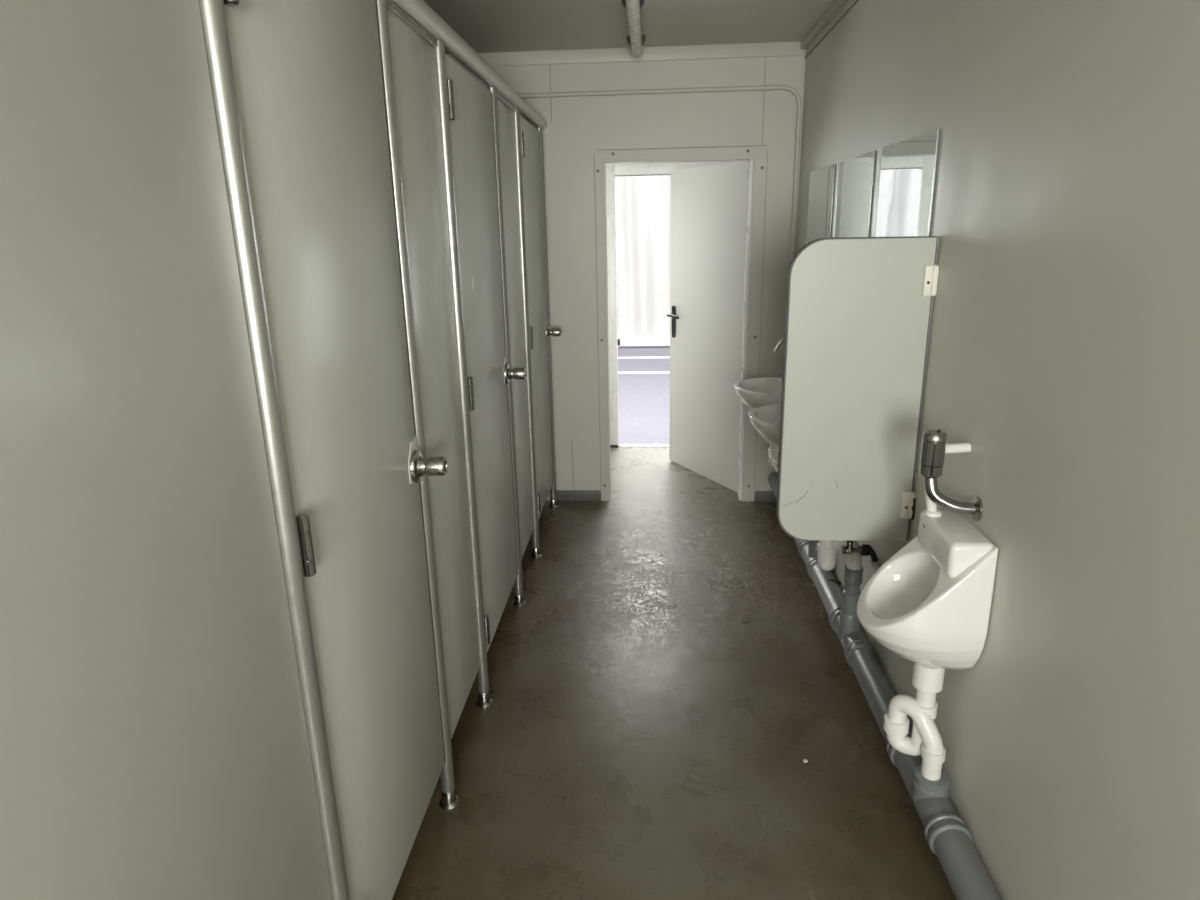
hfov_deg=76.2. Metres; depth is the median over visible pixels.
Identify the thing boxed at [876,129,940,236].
wall mirror
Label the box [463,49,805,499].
wall
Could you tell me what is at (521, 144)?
stall
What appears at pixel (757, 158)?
trim
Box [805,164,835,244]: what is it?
wall mirror
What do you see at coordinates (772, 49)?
trim
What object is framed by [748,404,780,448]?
washbasin
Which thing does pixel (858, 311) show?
divider
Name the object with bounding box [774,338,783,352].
tap
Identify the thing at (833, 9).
trim
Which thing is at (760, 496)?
baseboard
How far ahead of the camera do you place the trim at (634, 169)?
5.54 m
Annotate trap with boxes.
[768,445,773,467]
[817,540,861,570]
[883,662,945,780]
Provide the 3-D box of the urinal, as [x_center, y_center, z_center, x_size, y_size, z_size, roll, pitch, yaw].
[0.800,0.363,1.948,0.267,0.389,0.291,0,16,4]
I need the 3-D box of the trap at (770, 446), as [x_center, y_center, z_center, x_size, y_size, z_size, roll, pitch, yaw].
[0.963,-0.002,3.993,0.168,0.195,0.078,0,16,4]
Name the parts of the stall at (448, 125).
panel, post, door, post, keeper plate, knob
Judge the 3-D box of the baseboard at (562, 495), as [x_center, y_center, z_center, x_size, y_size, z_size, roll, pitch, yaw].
[-0.132,0.286,4.788,0.278,0.068,0.010,0,16,4]
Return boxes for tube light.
[621,0,645,56]
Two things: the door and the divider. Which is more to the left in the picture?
the door
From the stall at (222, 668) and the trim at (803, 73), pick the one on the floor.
the stall at (222, 668)
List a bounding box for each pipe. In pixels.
[519,85,801,262]
[768,472,1000,899]
[869,559,880,570]
[923,442,970,511]
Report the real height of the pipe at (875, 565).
0.060 m
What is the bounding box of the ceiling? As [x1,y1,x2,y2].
[424,0,833,53]
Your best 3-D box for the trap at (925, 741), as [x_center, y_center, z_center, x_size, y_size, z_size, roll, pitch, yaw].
[0.852,0.700,2.044,0.092,0.312,0.170,-15,22,-40]
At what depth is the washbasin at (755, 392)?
3.90 m
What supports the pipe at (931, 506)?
attached to the urinal
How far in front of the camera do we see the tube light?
3.28 m
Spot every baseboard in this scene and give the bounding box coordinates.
[557,490,600,500]
[754,491,775,501]
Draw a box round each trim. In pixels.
[446,41,803,67]
[594,146,766,500]
[606,161,737,447]
[794,55,805,254]
[800,0,847,48]
[804,0,858,58]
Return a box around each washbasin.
[734,377,781,408]
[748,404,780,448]
[770,447,778,472]
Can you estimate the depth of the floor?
2.58 m
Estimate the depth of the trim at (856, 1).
3.37 m
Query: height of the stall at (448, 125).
2.160 m
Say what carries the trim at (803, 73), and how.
attached to the wall at (578, 127)
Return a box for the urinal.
[857,509,997,669]
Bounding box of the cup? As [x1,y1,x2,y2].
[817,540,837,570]
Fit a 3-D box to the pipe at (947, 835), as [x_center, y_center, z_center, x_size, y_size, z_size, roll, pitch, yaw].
[0.849,0.985,1.474,0.106,0.351,6.560,0,16,4]
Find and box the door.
[667,160,747,491]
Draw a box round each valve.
[841,541,878,561]
[919,429,982,520]
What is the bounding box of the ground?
[618,345,669,443]
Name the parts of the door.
handle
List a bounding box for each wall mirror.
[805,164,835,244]
[835,151,875,236]
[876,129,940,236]
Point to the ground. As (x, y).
(643, 370)
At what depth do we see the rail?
2.39 m
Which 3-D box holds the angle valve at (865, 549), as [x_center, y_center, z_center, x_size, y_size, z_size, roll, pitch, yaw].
[0.921,0.359,2.717,0.118,0.057,0.081,0,16,4]
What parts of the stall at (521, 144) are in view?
panel, post, door, post, knob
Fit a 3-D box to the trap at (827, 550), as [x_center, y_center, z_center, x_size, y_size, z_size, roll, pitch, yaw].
[0.873,0.352,2.787,0.160,0.195,0.076,6,18,22]
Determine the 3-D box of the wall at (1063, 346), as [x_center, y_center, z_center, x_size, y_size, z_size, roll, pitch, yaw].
[0.927,0.007,1.239,0.080,2.554,6.690,0,16,4]
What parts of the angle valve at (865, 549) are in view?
handle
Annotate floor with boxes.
[392,447,956,899]
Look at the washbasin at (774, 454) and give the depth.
2.71 m
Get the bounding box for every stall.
[0,0,459,899]
[387,0,525,738]
[497,92,560,558]
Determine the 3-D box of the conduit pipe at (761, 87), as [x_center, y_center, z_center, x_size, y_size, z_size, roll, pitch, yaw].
[-0.221,-0.949,4.417,2.633,2.049,0.037,0,16,4]
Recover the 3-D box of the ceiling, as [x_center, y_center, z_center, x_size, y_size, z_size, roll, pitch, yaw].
[-0.460,-1.256,0.963,2.650,0.080,6.690,0,16,4]
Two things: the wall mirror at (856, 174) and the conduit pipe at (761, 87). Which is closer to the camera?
the wall mirror at (856, 174)
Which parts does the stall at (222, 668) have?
post, door, keeper plate, post, knob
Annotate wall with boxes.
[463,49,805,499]
[615,175,670,347]
[796,0,1199,899]
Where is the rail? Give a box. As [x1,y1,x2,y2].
[391,0,546,129]
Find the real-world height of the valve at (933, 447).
0.226 m
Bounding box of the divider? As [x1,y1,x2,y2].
[776,236,938,540]

